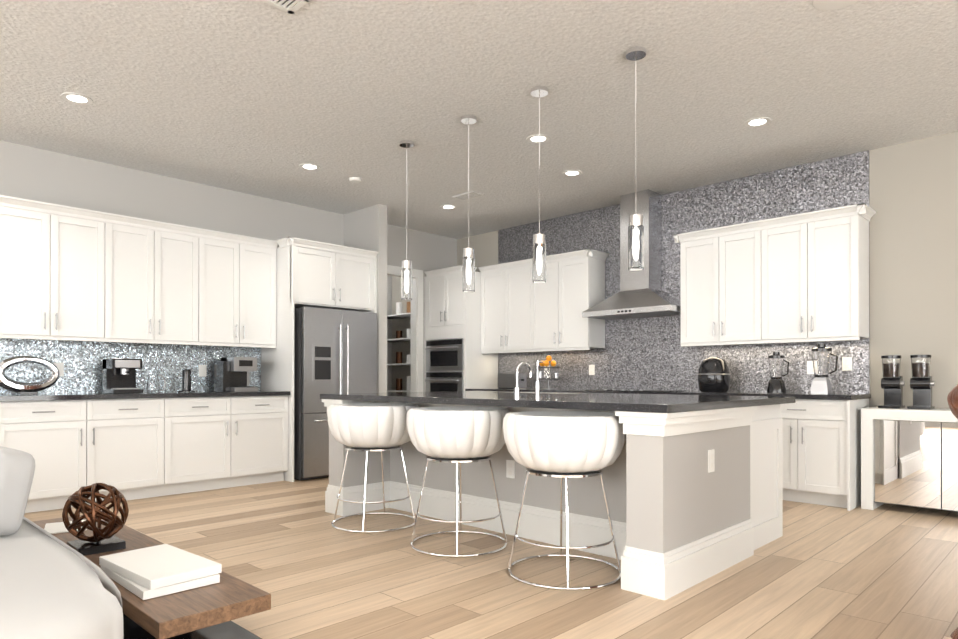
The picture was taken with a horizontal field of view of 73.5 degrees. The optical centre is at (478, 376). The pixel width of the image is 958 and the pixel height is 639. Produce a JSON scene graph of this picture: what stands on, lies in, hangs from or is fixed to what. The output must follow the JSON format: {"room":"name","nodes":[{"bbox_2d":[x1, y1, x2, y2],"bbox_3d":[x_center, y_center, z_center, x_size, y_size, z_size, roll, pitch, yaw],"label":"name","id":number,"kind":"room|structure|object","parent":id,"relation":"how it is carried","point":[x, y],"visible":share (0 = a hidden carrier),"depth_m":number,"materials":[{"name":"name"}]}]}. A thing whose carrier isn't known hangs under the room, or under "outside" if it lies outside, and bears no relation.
{"room":"kitchen","nodes":[
{"label":"kitchen","id":0,"kind":"room"},
{"bbox_2d":[0,140,456,391],"bbox_3d":[-4.345,-0.442,5.002,0.120,3.024,11.500,0,0,44],"label":"wall","id":1,"kind":"structure","parent":0,"point":[33,173],"depth_m":6.35,"materials":[{"name":"grey paint"}]},
{"bbox_2d":[0,203,115,341],"bbox_3d":[-3.620,-0.839,5.406,0.335,1.020,0.865,0,0,44],"label":"upper cabinet","id":2,"kind":"object","parent":1,"relation":"attached to","point":[69,273],"depth_m":5.30,"materials":[{"name":"white wood"}]},
{"bbox_2d":[0,338,260,393],"bbox_3d":[-3.207,-0.077,6.085,0.011,0.500,2.420,0,0,44],"label":"backsplash","id":3,"kind":"structure","parent":1,"relation":"attached to","point":[82,361],"depth_m":5.86,"materials":[{"name":"grey tile"}]},
{"bbox_2d":[53,362,63,375],"bbox_3d":[-3.665,-0.058,5.596,0.007,0.120,0.076,0,0,44],"label":"electrical outlet plate","id":4,"kind":"object","parent":3,"relation":"attached to","point":[60,366],"depth_m":5.60,"materials":[{"name":"white plastic"}]},
{"bbox_2d":[199,365,206,376],"bbox_3d":[-2.797,-0.056,6.496,0.007,0.120,0.076,0,0,44],"label":"electrical outlet plate","id":5,"kind":"object","parent":3,"relation":"attached to","point":[202,368],"depth_m":6.49,"materials":[{"name":"white plastic"}]},
{"bbox_2d":[108,219,207,344],"bbox_3d":[-3.081,-0.837,5.965,0.335,1.020,0.923,0,0,44],"label":"upper cabinet","id":6,"kind":"object","parent":1,"relation":"attached to","point":[162,272],"depth_m":5.89,"materials":[{"name":"white wood"}]},
{"bbox_2d":[192,235,276,346],"bbox_3d":[-2.541,-0.836,6.525,0.335,1.020,0.866,0,0,44],"label":"upper cabinet","id":7,"kind":"object","parent":1,"relation":"attached to","point":[241,275],"depth_m":6.44,"materials":[{"name":"white wood"}]},
{"bbox_2d":[387,265,422,391],"bbox_3d":[-1.107,-0.170,8.346,0.138,2.500,0.890,0,0,44],"label":"door frame","id":8,"kind":"structure","parent":1,"relation":"attached to","point":[417,336],"depth_m":8.58,"materials":[{"name":"white wood"}]},
{"bbox_2d":[344,204,386,392],"bbox_3d":[-1.339,-0.434,7.535,0.690,3.024,0.120,0,0,44],"label":"wall","id":9,"kind":"structure","parent":0,"point":[365,228],"depth_m":7.31,"materials":[{"name":"grey paint"}]},
{"bbox_2d":[387,275,391,392],"bbox_3d":[-2.217,-0.429,9.341,0.120,3.024,2.300,0,0,44],"label":"wall","id":10,"kind":"structure","parent":0,"point":[389,331],"depth_m":10.08,"materials":[{"name":"grey paint"}]},
{"bbox_2d":[0,0,957,238],"bbox_3d":[-0.958,-2.004,1.950,13.000,0.080,11.800,0,0,44],"label":"ceiling","id":11,"kind":"structure","parent":0,"point":[260,98],"depth_m":4.42,"materials":[{"name":"white paint"}]},
{"bbox_2d":[61,92,92,104],"bbox_3d":[-2.830,-1.952,4.518,0.196,0.005,0.196,0,0,44],"label":"recessed light","id":12,"kind":"object","parent":11,"relation":"in","point":[77,98],"visible":1,"depth_m":4.51,"materials":[{"name":"white plastic"}]},
{"bbox_2d":[261,0,309,13],"bbox_3d":[-1.003,-1.953,3.215,0.340,0.011,0.340,0,0,44],"label":"ceiling vent","id":13,"kind":"object","parent":11,"relation":"in","point":[291,6],"visible":0.95,"depth_m":3.36,"materials":[{"name":"white metal"}]},
{"bbox_2d":[299,163,320,170],"bbox_3d":[-1.576,-1.948,5.976,0.196,0.005,0.196,0,0,44],"label":"recessed light","id":14,"kind":"object","parent":11,"relation":"in","point":[308,166],"visible":1,"depth_m":5.96,"materials":[{"name":"white plastic"}]},
{"bbox_2d":[349,177,361,182],"bbox_3d":[-1.222,-1.935,6.343,0.130,0.029,0.130,0,0,44],"label":"smoke detector","id":15,"kind":"object","parent":11,"relation":"attached to","point":[355,180],"visible":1,"depth_m":6.30,"materials":[{"name":"white plastic"}]},
{"bbox_2d":[400,140,413,299],"bbox_3d":[-0.603,-1.295,5.356,0.120,1.312,0.120,0,0,44],"label":"pendant light","id":16,"kind":"object","parent":11,"relation":"hanging from","point":[406,281],"visible":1,"depth_m":5.32,"materials":[{"name":"glass"}]},
{"bbox_2d":[440,205,456,208],"bbox_3d":[-0.350,-1.943,7.378,0.196,0.005,0.196,0,0,44],"label":"recessed light","id":17,"kind":"object","parent":11,"relation":"in","point":[448,207],"visible":1,"depth_m":7.39,"materials":[{"name":"white"}]},
{"bbox_2d":[453,191,484,200],"bbox_3d":[-0.115,-1.942,6.915,0.320,0.010,0.180,0,0,44],"label":"ceiling vent","id":18,"kind":"object","parent":11,"relation":"in","point":[472,194],"visible":0.96,"depth_m":6.89,"materials":[{"name":"white metal"}]},
{"bbox_2d":[461,115,476,291],"bbox_3d":[-0.078,-1.297,4.849,0.120,1.312,0.120,0,0,44],"label":"pendant light","id":19,"kind":"object","parent":11,"relation":"hanging from","point":[468,274],"visible":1,"depth_m":4.81,"materials":[{"name":"silver metal"}]},
{"bbox_2d":[526,134,549,143],"bbox_3d":[0.487,-1.950,5.278,0.196,0.005,0.196,0,0,44],"label":"recessed light","id":20,"kind":"object","parent":11,"relation":"in","point":[535,139],"visible":0.96,"depth_m":5.27,"materials":[{"name":"white"}]},
{"bbox_2d":[531,86,547,282],"bbox_3d":[0.412,-1.298,4.377,0.120,1.312,0.120,0,0,44],"label":"pendant light","id":21,"kind":"object","parent":11,"relation":"hanging from","point":[539,257],"visible":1,"depth_m":4.34,"materials":[{"name":"glass"}]},
{"bbox_2d":[562,170,582,176],"bbox_3d":[0.896,-1.947,6.163,0.196,0.005,0.196,0,0,44],"label":"recessed light","id":22,"kind":"object","parent":11,"relation":"in","point":[570,173],"visible":1,"depth_m":6.16,"materials":[{"name":"white"}]},
{"bbox_2d":[626,46,645,269],"bbox_3d":[0.945,-1.300,3.863,0.120,1.312,0.120,0,0,44],"label":"pendant light","id":23,"kind":"object","parent":11,"relation":"hanging from","point":[636,244],"visible":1,"depth_m":3.83,"materials":[{"name":"glass"}]},
{"bbox_2d":[744,117,770,127],"bbox_3d":[2.142,-1.951,4.934,0.196,0.005,0.196,0,0,44],"label":"recessed light","id":24,"kind":"object","parent":11,"relation":"in","point":[757,122],"visible":1,"depth_m":4.93,"materials":[{"name":"white"}]},
{"bbox_2d":[813,0,857,10],"bbox_3d":[1.860,-1.956,3.316,0.240,0.005,0.240,0,0,44],"label":"ceiling speaker","id":25,"kind":"object","parent":11,"relation":"attached to","point":[826,5],"visible":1,"depth_m":3.37,"materials":[{"name":"white plastic"}]},
{"bbox_2d":[24,477,957,638],"bbox_3d":[-0.958,1.090,1.940,13.000,0.060,11.800,0,0,44],"label":"floor","id":26,"kind":"structure","parent":0,"point":[883,571],"depth_m":3.39,"materials":[{"name":"brown wood"}]},
{"bbox_2d":[0,446,122,638],"bbox_3d":[-2.479,0.615,2.359,2.830,0.834,1.490,0,0,44],"label":"sofa","id":27,"kind":"object","parent":26,"relation":"on","point":[52,586],"visible":1,"depth_m":1.99,"materials":[{"name":"grey fabric"}]},
{"bbox_2d":[0,399,171,512],"bbox_3d":[-3.390,0.631,5.459,0.585,0.880,1.269,0,0,44],"label":"base cabinet","id":28,"kind":"object","parent":26,"relation":"on","point":[131,446],"depth_m":5.26,"materials":[{"name":"white wood"}]},
{"bbox_2d":[0,391,289,402],"bbox_3d":[-2.985,0.172,5.856,0.620,0.040,2.440,0,0,44],"label":"countertop","id":29,"kind":"structure","parent":28,"relation":"on","point":[198,394],"depth_m":5.57,"materials":[{"name":"black stone"}]},
{"bbox_2d":[0,356,58,394],"bbox_3d":[-3.659,-0.009,5.194,0.133,0.314,0.452,0,0,44],"label":"ring sculpture","id":30,"kind":"object","parent":29,"relation":"on","point":[19,387],"visible":1,"depth_m":5.16,"materials":[{"name":"silver metal"}]},
{"bbox_2d":[103,358,142,393],"bbox_3d":[-3.144,-0.005,5.677,0.350,0.310,0.240,0,0,44],"label":"coffee maker","id":31,"kind":"object","parent":29,"relation":"on","point":[119,375],"visible":1,"depth_m":5.65,"materials":[{"name":"black metal"}]},
{"bbox_2d":[146,374,165,392],"bbox_3d":[-2.970,0.068,5.908,0.110,0.166,0.166,0,0,44],"label":"carafe","id":32,"kind":"object","parent":29,"relation":"on","point":[153,385],"visible":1,"depth_m":5.85,"materials":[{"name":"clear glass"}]},
{"bbox_2d":[178,369,194,391],"bbox_3d":[-2.781,0.041,6.104,0.150,0.220,0.150,0,0,44],"label":"grinder","id":33,"kind":"object","parent":29,"relation":"on","point":[186,380],"visible":1,"depth_m":6.07,"materials":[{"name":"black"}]},
{"bbox_2d":[214,357,257,391],"bbox_3d":[-2.446,-0.018,6.452,0.320,0.340,0.315,0,0,44],"label":"brewer","id":34,"kind":"object","parent":29,"relation":"on","point":[231,374],"visible":1,"depth_m":6.37,"materials":[{"name":"silver metal"}]},
{"bbox_2d":[33,515,270,638],"bbox_3d":[-1.716,0.951,3.057,2.160,0.225,0.435,0,0,44],"label":"coffee table","id":35,"kind":"object","parent":26,"relation":"on","point":[211,611],"visible":0.35,"depth_m":2.44,"materials":[{"name":"brown wood"}]},
{"bbox_2d":[44,520,86,533],"bbox_3d":[-2.289,0.835,3.557,0.200,0.006,0.280,0,0,-31],"label":"magazine","id":36,"kind":"object","parent":35,"relation":"on","point":[54,528],"visible":0.36,"depth_m":3.52,"materials":[{"name":"white paper"}]},
{"bbox_2d":[62,483,128,555],"bbox_3d":[-1.857,0.679,3.113,0.279,0.316,0.275,0,0,44],"label":"sculpture","id":37,"kind":"object","parent":35,"relation":"on","point":[98,541],"visible":1,"depth_m":3.06,"materials":[{"name":"brown"}]},
{"bbox_2d":[99,544,221,599],"bbox_3d":[-1.333,0.800,2.670,0.529,0.071,0.314,0,0,44],"label":"books","id":38,"kind":"object","parent":35,"relation":"on","point":[146,573],"visible":0.92,"depth_m":2.57,"materials":[{"name":"white paper"}]},
{"bbox_2d":[172,395,287,494],"bbox_3d":[-2.591,0.634,6.288,0.585,0.880,1.268,0,0,44],"label":"base cabinet","id":39,"kind":"object","parent":26,"relation":"on","point":[233,440],"depth_m":6.10,"materials":[{"name":"white wood"}]},
{"bbox_2d":[261,236,377,481],"bbox_3d":[-1.766,-0.164,7.080,0.676,2.480,1.115,0,0,44],"label":"surround","id":40,"kind":"object","parent":26,"relation":"on","point":[312,273],"visible":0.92,"depth_m":6.73,"materials":[{"name":"white wood"}]},
{"bbox_2d":[294,307,376,480],"bbox_3d":[-1.696,0.186,7.058,0.778,1.780,0.910,0,0,44],"label":"fridge","id":41,"kind":"object","parent":26,"relation":"on","point":[335,351],"visible":0.65,"depth_m":6.65,"materials":[{"name":"grey metal"}]},
{"bbox_2d":[327,403,418,532],"bbox_3d":[-0.760,0.637,4.668,0.668,0.861,0.663,0,0,44],"label":"stool","id":42,"kind":"object","parent":26,"relation":"on","point":[367,427],"visible":0.9,"depth_m":4.42,"materials":[{"name":"white leather"}]},
{"bbox_2d":[406,406,510,556],"bbox_3d":[-0.127,0.635,4.071,0.667,0.861,0.664,0,0,44],"label":"stool","id":43,"kind":"object","parent":26,"relation":"on","point":[458,434],"visible":0.98,"depth_m":3.83,"materials":[{"name":"white fabric"}]},
{"bbox_2d":[424,265,497,391],"bbox_3d":[-0.265,-0.159,8.567,0.796,2.480,0.671,0,0,44],"label":"tall cabinet","id":44,"kind":"object","parent":26,"relation":"on","point":[455,359],"visible":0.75,"depth_m":8.31,"materials":[{"name":"white wood"}]},
{"bbox_2d":[322,401,782,599],"bbox_3d":[0.438,0.624,4.679,2.922,0.890,1.752,0,0,44],"label":"kitchen island","id":45,"kind":"object","parent":26,"relation":"on","point":[693,484],"depth_m":3.80,"materials":[{"name":"grey paint"}]},
{"bbox_2d":[320,391,795,420],"bbox_3d":[0.426,0.171,4.668,2.970,0.065,1.765,0,0,44],"label":"island countertop","id":46,"kind":"structure","parent":45,"relation":"on","point":[624,405],"depth_m":3.79,"materials":[{"name":"black stone"}]},
{"bbox_2d":[503,411,625,589],"bbox_3d":[0.463,0.634,3.488,0.668,0.861,0.661,0,0,44],"label":"stool","id":47,"kind":"object","parent":26,"relation":"on","point":[566,445],"visible":0.98,"depth_m":3.25,"materials":[{"name":"white fabric"}]},
{"bbox_2d":[781,400,868,510],"bbox_3d":[2.856,0.632,5.601,0.828,0.880,0.605,0,0,44],"label":"base cabinet","id":48,"kind":"object","parent":26,"relation":"on","point":[821,443],"depth_m":5.28,"materials":[{"name":"white wood"}]},
{"bbox_2d":[465,388,870,399],"bbox_3d":[1.601,0.175,6.803,4.332,0.040,0.620,0,0,44],"label":"countertop","id":49,"kind":"structure","parent":48,"relation":"on","point":[799,396],"depth_m":5.70,"materials":[{"name":"black stone"}]},
{"bbox_2d":[498,373,526,388],"bbox_3d":[0.417,0.061,7.965,0.340,0.192,0.180,0,0,44],"label":"toaster","id":50,"kind":"object","parent":49,"relation":"on","point":[506,380],"visible":0.77,"depth_m":7.90,"materials":[{"name":"silver metal"}]},
{"bbox_2d":[535,367,560,388],"bbox_3d":[0.820,0.023,7.591,0.310,0.265,0.310,0,0,44],"label":"tiered stand","id":51,"kind":"object","parent":49,"relation":"on","point":[547,379],"visible":0.98,"depth_m":7.49,"materials":[{"name":"silver metal"}]},
{"bbox_2d":[538,371,542,377],"bbox_3d":[0.725,-0.016,7.592,0.054,0.080,0.054,0,0,29],"label":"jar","id":52,"kind":"object","parent":51,"relation":"on","point":[540,373],"depth_m":7.57,"materials":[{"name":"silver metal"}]},
{"bbox_2d":[539,355,556,366],"bbox_3d":[0.825,-0.179,7.587,0.206,0.134,0.213,0,0,44],"label":"oranges","id":53,"kind":"object","parent":51,"relation":"on","point":[546,363],"visible":0.98,"depth_m":7.52,"materials":[{"name":"orange food"}]},
{"bbox_2d":[545,370,550,377],"bbox_3d":[0.794,-0.022,7.500,0.054,0.090,0.054,0,0,29],"label":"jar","id":54,"kind":"object","parent":51,"relation":"on","point":[547,374],"depth_m":7.48,"materials":[{"name":"clear glass"}]},
{"bbox_2d":[585,389,684,391],"bbox_3d":[1.634,0.146,6.778,0.900,0.018,0.480,0,0,44],"label":"cooktop","id":55,"kind":"object","parent":49,"relation":"in","point":[605,390],"depth_m":6.62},
{"bbox_2d":[697,357,729,391],"bbox_3d":[2.245,-0.016,6.173,0.302,0.335,0.366,0,0,44],"label":"air fryer","id":56,"kind":"object","parent":49,"relation":"on","point":[713,374],"visible":1,"depth_m":6.08,"materials":[{"name":"black"}]},
{"bbox_2d":[767,352,788,392],"bbox_3d":[2.696,-0.034,5.782,0.192,0.368,0.160,0,0,44],"label":"blender","id":57,"kind":"object","parent":49,"relation":"on","point":[776,362],"visible":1,"depth_m":5.74,"materials":[{"name":"black"}]},
{"bbox_2d":[811,344,837,393],"bbox_3d":[2.962,-0.064,5.498,0.209,0.426,0.158,0,0,44],"label":"blender","id":58,"kind":"object","parent":49,"relation":"on","point":[821,355],"visible":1,"depth_m":5.46,"materials":[{"name":"clear glass"}]},
{"bbox_2d":[861,407,957,511],"bbox_3d":[3.777,0.664,4.821,1.500,0.810,0.440,0,0,44],"label":"console table","id":59,"kind":"object","parent":26,"relation":"on","point":[909,457],"visible":1,"depth_m":4.98,"materials":[{"name":"white wood"}]},
{"bbox_2d":[878,355,904,408],"bbox_3d":[3.362,0.043,5.217,0.165,0.430,0.190,0,0,44],"label":"dispenser","id":60,"kind":"object","parent":59,"relation":"on","point":[892,383],"visible":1,"depth_m":5.20,"materials":[{"name":"black"}]},
{"bbox_2d":[907,354,934,408],"bbox_3d":[3.506,0.043,5.078,0.165,0.430,0.190,0,0,44],"label":"dispenser","id":61,"kind":"object","parent":59,"relation":"on","point":[922,383],"visible":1,"depth_m":5.06,"materials":[{"name":"black metal"}]},
{"bbox_2d":[950,627,957,638],"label":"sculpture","id":62,"kind":"object","parent":26,"relation":"on","point":[954,635],"depth_m":2.55,"materials":[{"name":"brown wood"}]},
{"bbox_2d":[392,131,957,408],"bbox_3d":[3.125,-0.440,5.891,12.600,3.024,0.150,0,0,44],"label":"wall","id":63,"kind":"structure","parent":0,"point":[913,250],"depth_m":5.34,"materials":[{"name":"grey paint"}]},
{"bbox_2d":[388,313,410,391],"bbox_3d":[-0.892,-0.142,9.396,0.970,1.550,0.340,0,0,44],"label":"shelf","id":64,"kind":"object","parent":63,"relation":"attached to","point":[402,315],"depth_m":9.55,"materials":[{"name":"white wood"}]},
{"bbox_2d":[396,302,410,389],"bbox_3d":[-1.756,-0.262,8.998,0.940,1.744,1.848,0,0,44],"label":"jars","id":65,"kind":"object","parent":64,"relation":"on","point":[398,354],"visible":0.12,"depth_m":9.64,"materials":[{"name":"brown"}]},
{"bbox_2d":[498,150,869,393],"bbox_3d":[1.816,-0.885,7.042,4.320,2.123,0.011,0,0,44],"label":"wall","id":66,"kind":"structure","parent":63,"relation":"attached to","point":[647,353],"depth_m":6.73,"materials":[{"name":"grey tile"}]},
{"bbox_2d":[481,261,545,352],"bbox_3d":[0.461,-0.831,8.103,0.886,1.020,0.335,0,0,44],"label":"upper cabinet","id":67,"kind":"object","parent":66,"relation":"attached to","point":[521,311],"depth_m":7.97,"materials":[{"name":"white wood"}]},
{"bbox_2d":[534,253,605,350],"bbox_3d":[1.014,-0.832,7.570,0.886,1.020,0.335,0,0,44],"label":"upper cabinet","id":68,"kind":"object","parent":66,"relation":"attached to","point":[572,286],"depth_m":7.35,"materials":[{"name":"white wood"}]},
{"bbox_2d":[589,365,594,374],"bbox_3d":[1.318,-0.073,7.503,0.076,0.120,0.009,0,0,44],"label":"electrical outlet plate","id":69,"kind":"object","parent":66,"relation":"attached to","point":[591,367],"depth_m":7.50,"materials":[{"name":"white plastic"}]},
{"bbox_2d":[582,189,680,319],"bbox_3d":[1.673,-1.294,6.830,1.050,1.306,0.487,0,0,44],"label":"range hood","id":70,"kind":"object","parent":66,"relation":"attached to","point":[641,294],"visible":0.94,"depth_m":6.77,"materials":[{"name":"silver metal"}]},
{"bbox_2d":[677,227,768,345],"bbox_3d":[2.422,-0.836,6.212,0.844,1.020,0.335,0,0,44],"label":"upper cabinet","id":71,"kind":"object","parent":66,"relation":"attached to","point":[725,275],"depth_m":6.07,"materials":[{"name":"white wood"}]},
{"bbox_2d":[807,361,813,373],"bbox_3d":[3.032,-0.078,5.851,0.076,0.120,0.009,0,0,44],"label":"electrical outlet plate","id":72,"kind":"object","parent":66,"relation":"attached to","point":[810,370],"depth_m":5.85,"materials":[{"name":"white plastic"}]},
{"bbox_2d":[769,211,870,342],"bbox_3d":[2.945,-0.838,5.708,0.843,1.020,0.335,0,0,44],"label":"upper cabinet","id":73,"kind":"object","parent":66,"relation":"attached to","point":[802,277],"depth_m":5.51,"materials":[{"name":"white wood"}]},
{"bbox_2d":[842,357,851,370],"bbox_3d":[3.241,-0.108,5.650,0.076,0.120,0.009,0,0,44],"label":"electrical outlet plate","id":74,"kind":"object","parent":66,"relation":"attached to","point":[846,363],"depth_m":5.65,"materials":[{"name":"white plastic"}]},
{"bbox_2d":[947,384,957,418],"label":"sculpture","id":75,"kind":"object","parent":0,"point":[952,398],"depth_m":2.33,"materials":[{"name":"brown wood"}]}
]}

